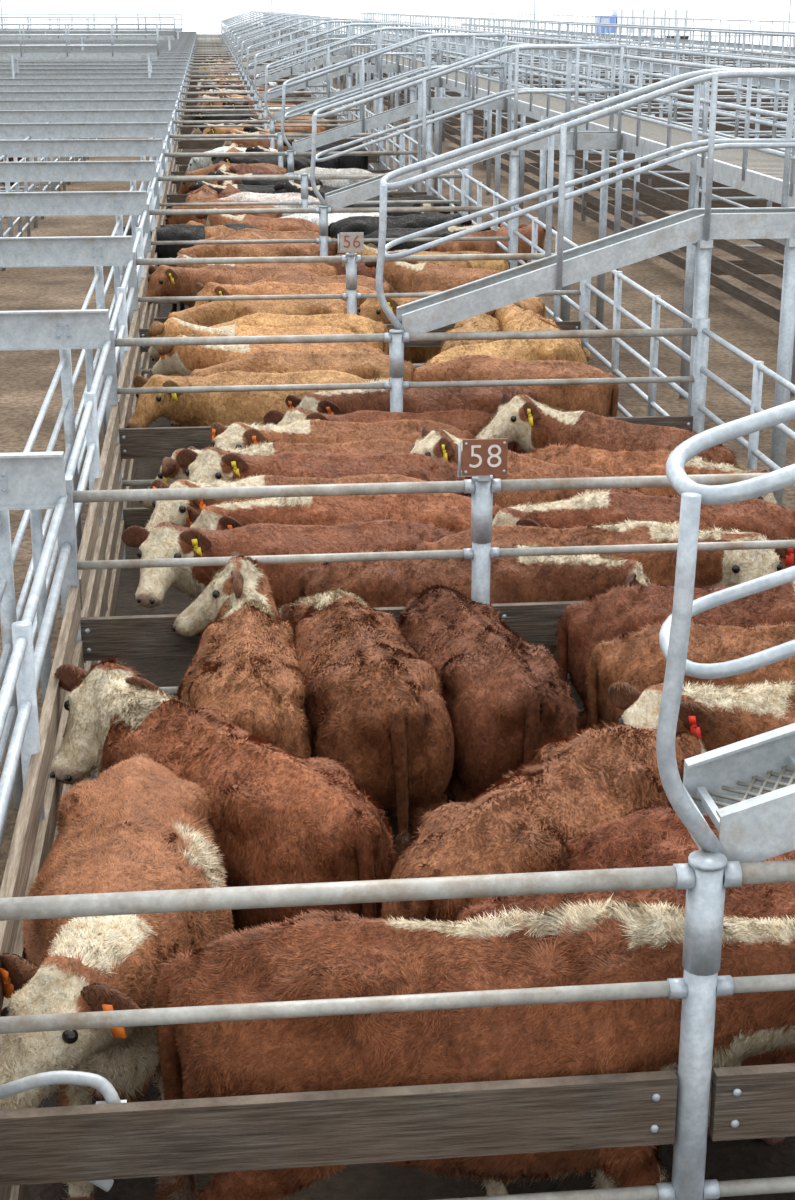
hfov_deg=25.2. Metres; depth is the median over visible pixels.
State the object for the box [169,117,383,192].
fence
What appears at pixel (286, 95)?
cow
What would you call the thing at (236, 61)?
fence
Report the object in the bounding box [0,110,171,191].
header beam
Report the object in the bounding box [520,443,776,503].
cow
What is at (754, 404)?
fence
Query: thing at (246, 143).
cow
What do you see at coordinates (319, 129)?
cow
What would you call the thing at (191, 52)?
fence
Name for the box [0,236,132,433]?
header beam
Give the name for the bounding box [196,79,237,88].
cow
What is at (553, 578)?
cow
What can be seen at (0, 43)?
header beam
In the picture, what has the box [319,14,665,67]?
fence
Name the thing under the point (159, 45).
header beam
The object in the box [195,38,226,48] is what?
fence
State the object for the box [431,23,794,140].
fence
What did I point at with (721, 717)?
cow
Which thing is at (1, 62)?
header beam
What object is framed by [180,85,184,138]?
fence
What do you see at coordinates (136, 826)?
cow
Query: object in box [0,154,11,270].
fence
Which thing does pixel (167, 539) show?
cow
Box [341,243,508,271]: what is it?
cow
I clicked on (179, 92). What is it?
fence
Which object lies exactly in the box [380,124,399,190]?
fence
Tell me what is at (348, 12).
fence
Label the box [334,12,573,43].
fence
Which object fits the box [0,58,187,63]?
header beam
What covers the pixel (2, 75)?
header beam
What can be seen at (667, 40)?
fence
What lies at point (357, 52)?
elevated walkway
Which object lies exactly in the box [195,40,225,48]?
fence
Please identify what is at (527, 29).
fence
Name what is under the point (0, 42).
header beam
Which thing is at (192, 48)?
fence
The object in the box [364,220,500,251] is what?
cow
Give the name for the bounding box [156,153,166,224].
fence
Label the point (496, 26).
fence
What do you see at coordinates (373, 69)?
ramp
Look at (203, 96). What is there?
cow
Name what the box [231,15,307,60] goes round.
ramp
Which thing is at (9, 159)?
cow
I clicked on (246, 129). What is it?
cow
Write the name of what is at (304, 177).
fence
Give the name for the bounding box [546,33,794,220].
fence
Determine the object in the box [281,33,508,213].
ramp
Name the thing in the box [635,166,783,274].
fence
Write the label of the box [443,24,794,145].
fence
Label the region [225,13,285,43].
ramp
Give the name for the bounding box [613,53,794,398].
elevated walkway
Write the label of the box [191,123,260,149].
cow
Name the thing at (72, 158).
fence
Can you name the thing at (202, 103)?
cow
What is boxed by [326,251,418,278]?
cow
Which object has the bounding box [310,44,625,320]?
ramp
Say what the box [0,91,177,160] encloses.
header beam
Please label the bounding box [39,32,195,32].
header beam
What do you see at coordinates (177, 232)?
cow
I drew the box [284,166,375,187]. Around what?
cow
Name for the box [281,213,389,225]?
cow
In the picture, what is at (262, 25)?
ramp
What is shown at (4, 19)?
elevated walkway
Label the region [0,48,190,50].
header beam
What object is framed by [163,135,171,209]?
fence
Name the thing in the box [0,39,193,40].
header beam
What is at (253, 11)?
ramp
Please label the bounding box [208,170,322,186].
cow
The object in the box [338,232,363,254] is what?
number sign
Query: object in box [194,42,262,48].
fence
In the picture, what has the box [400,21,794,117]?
fence
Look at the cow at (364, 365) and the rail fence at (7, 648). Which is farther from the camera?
the cow at (364, 365)
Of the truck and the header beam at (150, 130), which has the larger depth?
the truck
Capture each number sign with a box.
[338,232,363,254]
[458,438,507,480]
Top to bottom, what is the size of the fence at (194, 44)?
1.800 m
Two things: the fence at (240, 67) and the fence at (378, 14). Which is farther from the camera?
the fence at (378, 14)
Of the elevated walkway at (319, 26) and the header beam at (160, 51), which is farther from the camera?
the header beam at (160, 51)
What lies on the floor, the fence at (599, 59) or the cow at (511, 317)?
the cow at (511, 317)
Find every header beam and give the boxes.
[0,32,196,33]
[0,33,195,33]
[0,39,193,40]
[0,40,193,43]
[0,42,192,42]
[0,43,192,46]
[0,46,191,50]
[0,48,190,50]
[0,50,190,54]
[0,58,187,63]
[0,61,186,66]
[0,64,185,70]
[0,68,184,74]
[0,73,183,79]
[0,78,181,138]
[0,84,179,138]
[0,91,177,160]
[0,99,175,184]
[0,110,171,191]
[0,122,167,227]
[0,139,162,236]
[0,161,155,225]
[0,191,146,324]
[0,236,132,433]
[0,309,110,552]
[0,451,66,808]
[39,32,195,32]
[159,34,195,34]
[159,45,191,45]
[159,52,189,57]
[159,55,188,59]
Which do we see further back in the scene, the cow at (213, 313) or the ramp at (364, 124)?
the ramp at (364, 124)
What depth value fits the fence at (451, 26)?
95.72 m
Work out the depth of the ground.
25.88 m
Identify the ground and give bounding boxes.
[0,14,794,888]
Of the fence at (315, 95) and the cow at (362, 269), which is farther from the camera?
the fence at (315, 95)
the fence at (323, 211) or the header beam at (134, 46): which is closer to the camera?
the fence at (323, 211)
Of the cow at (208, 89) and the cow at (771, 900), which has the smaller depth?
the cow at (771, 900)
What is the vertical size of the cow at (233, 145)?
1.373 m
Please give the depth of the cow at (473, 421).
13.31 m
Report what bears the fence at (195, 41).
on the floor
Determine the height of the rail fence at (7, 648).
1.364 m
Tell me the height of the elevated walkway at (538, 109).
3.524 m
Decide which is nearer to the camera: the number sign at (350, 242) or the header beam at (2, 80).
the number sign at (350, 242)
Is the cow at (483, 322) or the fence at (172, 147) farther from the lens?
the fence at (172, 147)
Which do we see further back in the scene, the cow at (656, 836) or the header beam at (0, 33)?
the header beam at (0, 33)
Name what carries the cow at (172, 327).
on the floor
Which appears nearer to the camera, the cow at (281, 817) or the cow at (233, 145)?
the cow at (281, 817)
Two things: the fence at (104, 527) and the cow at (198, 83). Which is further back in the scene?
the cow at (198, 83)
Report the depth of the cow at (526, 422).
12.91 m
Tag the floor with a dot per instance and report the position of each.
(745, 1158)
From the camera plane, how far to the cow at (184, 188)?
33.52 m
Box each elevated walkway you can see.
[0,14,50,33]
[0,17,175,50]
[0,23,158,77]
[49,14,182,38]
[291,15,321,68]
[299,16,331,74]
[308,17,344,88]
[318,18,359,102]
[333,20,379,119]
[352,22,407,138]
[370,24,442,162]
[397,28,493,194]
[441,34,571,217]
[502,40,708,328]
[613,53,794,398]
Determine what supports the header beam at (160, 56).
on the ground
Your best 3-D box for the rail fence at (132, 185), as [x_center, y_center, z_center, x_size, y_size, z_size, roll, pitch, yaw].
[-3.611,-4.698,23.964,0.044,1.364,4.240,-2,19,-6]
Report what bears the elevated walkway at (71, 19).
on the ground
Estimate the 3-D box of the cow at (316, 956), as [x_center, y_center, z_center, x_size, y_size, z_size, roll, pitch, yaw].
[0.503,1.636,5.804,2.611,1.461,0.710,-1,18,-2]
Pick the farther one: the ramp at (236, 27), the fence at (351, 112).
the ramp at (236, 27)
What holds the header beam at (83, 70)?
on the ground
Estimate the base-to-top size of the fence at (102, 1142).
1.800 m
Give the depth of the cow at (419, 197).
27.62 m
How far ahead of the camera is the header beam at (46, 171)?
25.64 m
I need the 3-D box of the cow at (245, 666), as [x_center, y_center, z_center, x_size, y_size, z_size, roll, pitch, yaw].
[-0.733,0.652,8.837,0.758,1.431,1.917,-2,19,-7]
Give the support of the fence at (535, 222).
on the floor
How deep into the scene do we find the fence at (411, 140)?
33.32 m
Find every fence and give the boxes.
[0,0,793,51]
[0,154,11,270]
[0,493,89,1199]
[0,519,20,845]
[0,850,794,1199]
[10,136,34,236]
[12,355,76,693]
[35,121,53,218]
[55,138,65,191]
[57,473,794,780]
[65,339,124,671]
[69,138,80,160]
[72,271,105,515]
[104,219,122,368]
[104,318,709,559]
[109,259,141,507]
[123,184,133,318]
[128,251,590,373]
[132,210,153,379]
[138,159,143,225]
[143,200,518,323]
[147,177,160,317]
[154,169,468,227]
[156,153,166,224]
[161,146,432,208]
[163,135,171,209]
[167,129,404,193]
[168,121,176,192]
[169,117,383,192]
[172,109,178,170]
[175,100,180,165]
[175,105,365,170]
[178,92,182,151]
[178,97,351,165]
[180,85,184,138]
[180,89,339,124]
[182,83,328,114]
[184,78,320,125]
[185,73,313,97]
[186,69,306,108]
[187,65,300,89]
[188,61,295,84]
[189,59,290,79]
[190,56,286,74]
[191,52,277,68]
[191,55,281,72]
[192,48,270,62]
[192,51,275,65]
[193,44,266,57]
[193,46,269,59]
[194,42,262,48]
[194,44,257,50]
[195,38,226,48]
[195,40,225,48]
[195,41,260,48]
[196,36,239,45]
[196,37,251,45]
[196,38,248,48]
[293,12,562,53]
[301,13,584,59]
[301,13,594,58]
[308,13,618,61]
[313,84,317,97]
[314,14,649,65]
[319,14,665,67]
[319,82,325,107]
[322,14,682,67]
[333,15,721,79]
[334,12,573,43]
[336,16,741,82]
[338,104,346,124]
[342,16,766,82]
[349,101,359,119]
[353,17,792,85]
[354,17,794,85]
[355,14,634,52]
[364,18,794,91]
[364,109,377,169]
[366,13,607,49]
[371,18,758,99]
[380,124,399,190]
[383,15,701,59]
[383,19,787,109]
[388,20,781,107]
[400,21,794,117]
[401,134,424,191]
[417,22,794,125]
[428,150,460,213]
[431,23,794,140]
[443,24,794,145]
[464,174,507,252]
[473,26,794,164]
[485,28,794,172]
[512,30,794,198]
[513,205,579,320]
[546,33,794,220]
[583,148,791,231]
[583,270,691,416]
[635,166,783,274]
[698,328,794,487]
[704,192,784,322]
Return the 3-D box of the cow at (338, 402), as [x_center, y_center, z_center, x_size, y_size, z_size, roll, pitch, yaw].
[0.137,-1.168,14.438,2.114,1.313,0.707,-1,19,-4]
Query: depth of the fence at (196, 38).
135.03 m
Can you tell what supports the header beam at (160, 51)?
on the ground
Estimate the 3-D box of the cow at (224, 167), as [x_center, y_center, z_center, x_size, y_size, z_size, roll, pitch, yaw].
[-3.126,-7.117,32.104,0.699,1.373,2.138,-2,19,-7]
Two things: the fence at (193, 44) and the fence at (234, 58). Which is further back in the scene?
the fence at (193, 44)
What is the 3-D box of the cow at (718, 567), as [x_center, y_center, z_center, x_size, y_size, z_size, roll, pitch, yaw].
[1.183,0.184,10.322,2.306,1.362,0.694,0,18,0]
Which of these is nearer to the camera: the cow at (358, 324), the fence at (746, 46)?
the cow at (358, 324)
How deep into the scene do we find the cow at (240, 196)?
28.23 m
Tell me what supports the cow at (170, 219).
on the floor
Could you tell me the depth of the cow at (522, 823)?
6.70 m
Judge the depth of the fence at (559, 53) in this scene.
61.32 m
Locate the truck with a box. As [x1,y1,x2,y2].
[594,10,692,40]
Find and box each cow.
[0,157,13,189]
[0,749,234,1199]
[49,656,396,935]
[121,516,454,610]
[123,223,263,312]
[126,369,370,427]
[140,437,413,509]
[145,471,428,530]
[146,264,321,307]
[148,317,368,357]
[150,334,385,376]
[151,293,358,361]
[153,898,794,1199]
[165,197,282,224]
[167,253,337,276]
[170,312,388,376]
[170,350,417,426]
[172,551,313,757]
[176,445,471,496]
[177,162,287,193]
[177,236,328,257]
[185,184,218,202]
[186,146,274,170]
[186,493,500,531]
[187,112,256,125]
[187,221,267,238]
[189,181,288,194]
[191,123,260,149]
[194,228,339,255]
[194,280,375,315]
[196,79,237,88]
[196,208,318,231]
[197,90,218,97]
[197,95,249,107]
[198,68,228,72]
[201,102,243,108]
[202,127,269,134]
[205,78,238,79]
[206,88,246,90]
[206,89,254,90]
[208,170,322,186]
[209,417,475,449]
[211,156,310,169]
[212,164,235,184]
[214,90,237,96]
[214,123,284,129]
[217,180,243,197]
[219,192,321,216]
[220,161,278,174]
[222,102,281,108]
[222,132,302,149]
[225,129,300,133]
[225,143,243,151]
[237,87,273,90]
[238,94,297,97]
[243,102,294,108]
[243,117,268,124]
[243,127,311,133]
[243,274,392,354]
[245,118,318,123]
[245,145,341,168]
[254,116,330,124]
[262,107,309,113]
[263,406,518,452]
[268,123,326,133]
[274,180,393,207]
[278,588,458,862]
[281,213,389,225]
[283,139,368,169]
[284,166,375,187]
[285,377,538,453]
[295,541,652,659]
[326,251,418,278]
[328,213,471,253]
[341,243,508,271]
[351,194,472,225]
[357,290,545,363]
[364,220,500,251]
[365,253,500,292]
[380,721,705,922]
[397,584,578,801]
[409,251,470,285]
[409,426,644,508]
[412,203,463,226]
[412,354,620,416]
[413,518,794,588]
[423,339,590,365]
[429,224,555,266]
[438,313,500,353]
[451,855,794,1195]
[475,393,737,467]
[485,302,588,364]
[492,489,794,568]
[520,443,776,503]
[555,580,794,732]
[565,802,794,870]
[585,619,794,729]
[607,676,794,751]
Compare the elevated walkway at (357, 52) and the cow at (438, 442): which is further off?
the elevated walkway at (357, 52)
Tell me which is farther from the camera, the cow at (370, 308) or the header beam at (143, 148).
the header beam at (143, 148)
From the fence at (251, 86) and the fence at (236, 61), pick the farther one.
the fence at (236, 61)
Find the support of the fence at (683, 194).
on the ground
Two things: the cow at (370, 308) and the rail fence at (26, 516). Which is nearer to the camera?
the rail fence at (26, 516)
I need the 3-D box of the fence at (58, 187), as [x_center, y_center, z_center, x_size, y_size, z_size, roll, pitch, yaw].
[-7.699,-10.163,40.583,0.067,1.750,4.300,-2,19,-6]
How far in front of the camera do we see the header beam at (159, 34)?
138.69 m
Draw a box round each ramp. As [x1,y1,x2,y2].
[220,11,261,34]
[221,11,270,36]
[222,12,273,38]
[224,12,279,40]
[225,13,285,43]
[227,13,291,46]
[228,14,298,56]
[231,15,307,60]
[233,16,318,68]
[237,17,331,90]
[241,19,348,90]
[246,21,370,84]
[254,23,399,165]
[264,27,442,189]
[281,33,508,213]
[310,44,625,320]
[375,68,794,505]
[656,400,794,862]
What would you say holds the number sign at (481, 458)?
attached to the fence at (137, 636)
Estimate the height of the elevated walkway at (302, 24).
3.524 m
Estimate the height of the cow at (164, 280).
1.289 m
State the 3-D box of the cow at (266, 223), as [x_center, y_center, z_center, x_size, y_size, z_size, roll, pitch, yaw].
[-1.965,-4.876,25.398,2.138,1.373,0.699,10,21,27]
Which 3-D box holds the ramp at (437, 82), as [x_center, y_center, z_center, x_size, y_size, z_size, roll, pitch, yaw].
[-0.973,-10.657,39.079,3.890,3.641,0.528,-2,19,-6]
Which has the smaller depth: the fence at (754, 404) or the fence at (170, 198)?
the fence at (754, 404)
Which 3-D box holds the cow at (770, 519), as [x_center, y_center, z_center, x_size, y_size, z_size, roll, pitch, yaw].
[1.508,-0.065,11.136,2.114,1.313,0.707,1,18,2]
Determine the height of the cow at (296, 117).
1.321 m
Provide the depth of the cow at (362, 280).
19.62 m
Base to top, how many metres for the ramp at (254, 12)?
3.641 m
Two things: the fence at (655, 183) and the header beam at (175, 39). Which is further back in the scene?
the header beam at (175, 39)
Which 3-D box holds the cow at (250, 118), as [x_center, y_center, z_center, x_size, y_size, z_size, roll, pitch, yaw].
[-3.039,-11.844,46.248,2.137,1.373,0.684,1,19,3]
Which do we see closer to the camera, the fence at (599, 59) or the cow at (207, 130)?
the cow at (207, 130)
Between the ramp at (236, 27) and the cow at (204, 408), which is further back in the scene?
the ramp at (236, 27)
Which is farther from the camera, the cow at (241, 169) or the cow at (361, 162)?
the cow at (361, 162)
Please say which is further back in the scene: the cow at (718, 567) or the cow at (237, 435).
the cow at (237, 435)
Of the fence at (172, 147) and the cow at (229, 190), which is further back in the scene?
the fence at (172, 147)
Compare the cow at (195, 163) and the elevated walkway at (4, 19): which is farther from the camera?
the elevated walkway at (4, 19)
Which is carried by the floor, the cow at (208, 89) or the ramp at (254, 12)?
the cow at (208, 89)
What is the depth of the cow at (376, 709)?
8.11 m
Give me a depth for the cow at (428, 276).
20.36 m
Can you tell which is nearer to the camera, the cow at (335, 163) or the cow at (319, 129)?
the cow at (335, 163)
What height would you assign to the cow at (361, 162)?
1.373 m
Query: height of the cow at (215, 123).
1.373 m
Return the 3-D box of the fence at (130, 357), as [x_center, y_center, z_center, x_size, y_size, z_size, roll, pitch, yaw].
[-2.385,-1.861,15.697,0.090,1.780,4.340,-2,19,-6]
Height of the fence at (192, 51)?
1.800 m
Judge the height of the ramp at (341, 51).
3.641 m
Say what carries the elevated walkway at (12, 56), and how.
on the ground
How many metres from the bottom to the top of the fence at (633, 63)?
3.524 m
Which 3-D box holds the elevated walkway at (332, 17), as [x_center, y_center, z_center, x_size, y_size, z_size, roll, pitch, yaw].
[-3.477,-26.216,85.817,1.295,3.524,8.904,-2,19,-6]
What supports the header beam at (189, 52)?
on the ground
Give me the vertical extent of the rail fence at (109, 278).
1.364 m
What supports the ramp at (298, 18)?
on the ground
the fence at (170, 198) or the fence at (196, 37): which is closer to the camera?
the fence at (170, 198)
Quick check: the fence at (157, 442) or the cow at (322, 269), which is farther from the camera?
the cow at (322, 269)
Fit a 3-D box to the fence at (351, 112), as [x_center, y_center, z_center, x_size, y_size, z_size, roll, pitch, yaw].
[-1.040,-11.794,45.465,0.067,1.750,4.300,-2,19,-6]
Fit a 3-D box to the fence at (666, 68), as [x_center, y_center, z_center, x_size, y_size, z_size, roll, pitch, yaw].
[13.835,-13.111,46.608,22.695,3.524,4.490,-2,19,-6]
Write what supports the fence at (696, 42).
on the ground
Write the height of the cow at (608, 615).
1.323 m
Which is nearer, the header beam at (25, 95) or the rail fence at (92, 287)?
the rail fence at (92, 287)
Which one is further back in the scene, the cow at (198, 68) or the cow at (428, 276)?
the cow at (198, 68)
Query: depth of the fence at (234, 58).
84.72 m
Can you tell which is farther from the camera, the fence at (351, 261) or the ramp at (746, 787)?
the fence at (351, 261)
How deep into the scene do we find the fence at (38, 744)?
7.10 m
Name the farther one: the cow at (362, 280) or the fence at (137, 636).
the cow at (362, 280)
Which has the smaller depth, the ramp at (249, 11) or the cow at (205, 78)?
the cow at (205, 78)
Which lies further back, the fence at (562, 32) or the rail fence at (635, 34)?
the rail fence at (635, 34)
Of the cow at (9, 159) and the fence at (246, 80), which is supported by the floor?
the fence at (246, 80)
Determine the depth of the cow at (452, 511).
10.91 m
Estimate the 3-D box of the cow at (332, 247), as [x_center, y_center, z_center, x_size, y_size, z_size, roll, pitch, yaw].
[-1.808,-4.325,23.845,2.183,1.326,0.721,3,19,9]
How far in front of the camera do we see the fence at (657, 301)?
15.74 m
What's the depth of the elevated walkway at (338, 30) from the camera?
69.34 m
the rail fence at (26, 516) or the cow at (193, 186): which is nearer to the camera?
the rail fence at (26, 516)
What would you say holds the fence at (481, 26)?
on the ground
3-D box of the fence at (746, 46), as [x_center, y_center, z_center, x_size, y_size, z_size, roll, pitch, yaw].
[11.115,-21.512,71.742,22.695,3.524,4.490,-2,19,-6]
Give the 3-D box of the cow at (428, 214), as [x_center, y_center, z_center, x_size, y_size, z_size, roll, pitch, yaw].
[0.557,-5.105,26.084,0.699,1.373,2.138,-4,19,-11]
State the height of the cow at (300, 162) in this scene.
1.289 m
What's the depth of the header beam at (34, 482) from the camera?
9.01 m
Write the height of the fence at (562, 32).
3.524 m
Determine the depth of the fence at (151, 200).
23.81 m
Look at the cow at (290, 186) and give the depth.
29.31 m
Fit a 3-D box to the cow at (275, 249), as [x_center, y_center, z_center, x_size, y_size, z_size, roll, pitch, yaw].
[-1.932,-4.050,23.023,2.183,1.326,0.721,2,19,6]
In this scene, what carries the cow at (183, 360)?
on the floor
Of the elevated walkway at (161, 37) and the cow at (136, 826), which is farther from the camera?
the elevated walkway at (161, 37)
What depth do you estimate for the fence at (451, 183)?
28.05 m
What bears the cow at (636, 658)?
on the floor
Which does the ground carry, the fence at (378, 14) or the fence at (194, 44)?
the fence at (378, 14)
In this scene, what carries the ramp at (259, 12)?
on the ground
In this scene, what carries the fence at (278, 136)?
on the floor
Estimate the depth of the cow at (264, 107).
52.41 m
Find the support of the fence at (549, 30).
on the ground
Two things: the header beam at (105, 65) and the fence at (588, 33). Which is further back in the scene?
the fence at (588, 33)
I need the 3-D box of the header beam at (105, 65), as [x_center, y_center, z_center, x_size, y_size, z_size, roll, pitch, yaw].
[-17.590,-19.113,67.015,19.220,1.970,0.200,-2,19,-6]
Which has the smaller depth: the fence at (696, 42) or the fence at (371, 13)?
the fence at (696, 42)
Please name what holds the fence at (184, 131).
on the floor
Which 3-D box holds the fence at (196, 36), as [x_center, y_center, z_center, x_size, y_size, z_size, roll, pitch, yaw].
[-13.951,-44.645,143.679,4.649,1.800,0.112,-2,19,-6]
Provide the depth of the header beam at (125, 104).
42.31 m
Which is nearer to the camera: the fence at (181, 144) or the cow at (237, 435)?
the cow at (237, 435)
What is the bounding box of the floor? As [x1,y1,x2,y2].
[27,138,794,1199]
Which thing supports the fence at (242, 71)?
on the floor
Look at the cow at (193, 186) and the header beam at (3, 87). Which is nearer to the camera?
the cow at (193, 186)
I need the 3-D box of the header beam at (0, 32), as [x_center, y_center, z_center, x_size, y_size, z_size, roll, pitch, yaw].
[-26.656,-47.113,150.796,19.220,1.970,0.200,-2,19,-6]
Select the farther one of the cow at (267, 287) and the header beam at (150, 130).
the header beam at (150, 130)
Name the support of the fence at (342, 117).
on the floor
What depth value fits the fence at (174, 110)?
40.64 m
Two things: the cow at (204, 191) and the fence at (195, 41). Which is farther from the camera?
the fence at (195, 41)
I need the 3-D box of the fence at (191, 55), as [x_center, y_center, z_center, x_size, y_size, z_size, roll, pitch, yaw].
[-8.058,-26.445,89.222,4.649,1.800,0.112,-2,19,-6]
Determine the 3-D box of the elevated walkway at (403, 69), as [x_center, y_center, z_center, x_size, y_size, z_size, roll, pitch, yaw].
[1.057,-12.216,43.927,1.295,3.524,8.904,-2,19,-6]
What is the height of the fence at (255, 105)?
1.800 m
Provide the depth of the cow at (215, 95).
60.70 m
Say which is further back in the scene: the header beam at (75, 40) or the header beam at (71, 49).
the header beam at (75, 40)
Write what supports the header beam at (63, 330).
on the ground
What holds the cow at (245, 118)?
on the floor
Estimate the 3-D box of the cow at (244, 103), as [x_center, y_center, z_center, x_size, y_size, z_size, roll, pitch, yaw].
[-3.802,-14.579,54.431,2.137,1.373,0.684,10,21,26]
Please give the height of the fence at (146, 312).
1.780 m
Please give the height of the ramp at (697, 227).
3.641 m
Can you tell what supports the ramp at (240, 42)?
on the ground
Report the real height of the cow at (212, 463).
1.352 m
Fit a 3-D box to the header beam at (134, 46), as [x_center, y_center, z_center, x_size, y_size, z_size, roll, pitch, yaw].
[-20.763,-28.913,96.339,19.220,1.970,0.200,-2,19,-6]
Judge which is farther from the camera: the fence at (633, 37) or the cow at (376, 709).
the fence at (633, 37)
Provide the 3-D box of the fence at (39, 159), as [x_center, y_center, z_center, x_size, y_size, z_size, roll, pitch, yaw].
[-7.246,-8.763,36.394,0.067,1.750,4.300,-2,19,-6]
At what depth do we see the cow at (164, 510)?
11.22 m
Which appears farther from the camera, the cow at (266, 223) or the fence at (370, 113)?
the fence at (370, 113)
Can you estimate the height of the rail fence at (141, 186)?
1.364 m
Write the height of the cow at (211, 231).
1.289 m
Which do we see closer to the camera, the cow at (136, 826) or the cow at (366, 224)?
the cow at (136, 826)
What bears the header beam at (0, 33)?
on the ground
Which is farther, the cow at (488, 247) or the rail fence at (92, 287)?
the cow at (488, 247)
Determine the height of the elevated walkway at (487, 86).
3.524 m
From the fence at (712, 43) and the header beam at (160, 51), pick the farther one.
the header beam at (160, 51)
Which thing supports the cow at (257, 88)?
on the floor
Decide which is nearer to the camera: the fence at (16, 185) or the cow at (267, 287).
the cow at (267, 287)
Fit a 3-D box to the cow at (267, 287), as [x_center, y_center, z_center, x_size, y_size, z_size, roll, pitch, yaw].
[-1.174,-2.827,19.316,2.172,1.289,0.722,0,18,-1]
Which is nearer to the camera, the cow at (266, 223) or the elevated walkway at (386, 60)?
the cow at (266, 223)
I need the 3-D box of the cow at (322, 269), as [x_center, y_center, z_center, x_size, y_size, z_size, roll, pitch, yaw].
[-1.731,-3.420,21.041,2.138,1.373,0.699,-2,19,-6]
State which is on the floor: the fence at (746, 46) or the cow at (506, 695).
the cow at (506, 695)
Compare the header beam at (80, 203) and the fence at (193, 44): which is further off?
the fence at (193, 44)
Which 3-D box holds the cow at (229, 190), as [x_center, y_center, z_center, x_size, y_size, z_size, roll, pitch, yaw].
[-2.740,-6.285,29.615,0.699,1.373,2.138,-4,19,-11]
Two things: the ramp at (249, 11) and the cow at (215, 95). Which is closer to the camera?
the cow at (215, 95)
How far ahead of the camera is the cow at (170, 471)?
12.21 m
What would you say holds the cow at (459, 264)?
on the floor
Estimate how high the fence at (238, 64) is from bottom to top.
1.800 m
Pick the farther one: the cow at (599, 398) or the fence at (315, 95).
the fence at (315, 95)
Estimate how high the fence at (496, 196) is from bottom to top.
1.750 m
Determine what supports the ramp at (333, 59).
on the ground
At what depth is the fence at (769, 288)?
24.63 m
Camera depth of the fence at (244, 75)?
63.81 m
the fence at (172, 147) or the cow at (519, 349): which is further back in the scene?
the fence at (172, 147)
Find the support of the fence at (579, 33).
on the ground
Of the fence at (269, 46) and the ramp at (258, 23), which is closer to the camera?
the ramp at (258, 23)
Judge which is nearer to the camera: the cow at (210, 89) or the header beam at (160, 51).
the cow at (210, 89)
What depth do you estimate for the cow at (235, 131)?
41.80 m
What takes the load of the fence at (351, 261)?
on the floor
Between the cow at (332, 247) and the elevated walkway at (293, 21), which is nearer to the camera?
the cow at (332, 247)
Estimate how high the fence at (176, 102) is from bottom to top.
1.780 m
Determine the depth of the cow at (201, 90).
61.96 m
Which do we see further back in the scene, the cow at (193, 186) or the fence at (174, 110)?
the fence at (174, 110)
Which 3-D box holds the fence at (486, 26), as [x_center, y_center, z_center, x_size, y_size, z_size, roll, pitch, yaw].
[3.862,-43.912,138.766,22.695,3.524,4.490,-2,19,-6]
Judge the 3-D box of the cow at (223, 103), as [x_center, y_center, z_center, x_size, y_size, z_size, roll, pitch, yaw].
[-4.386,-14.739,55.010,2.193,1.321,0.681,-4,19,-12]
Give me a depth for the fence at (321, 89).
58.40 m
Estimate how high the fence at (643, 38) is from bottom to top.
3.524 m

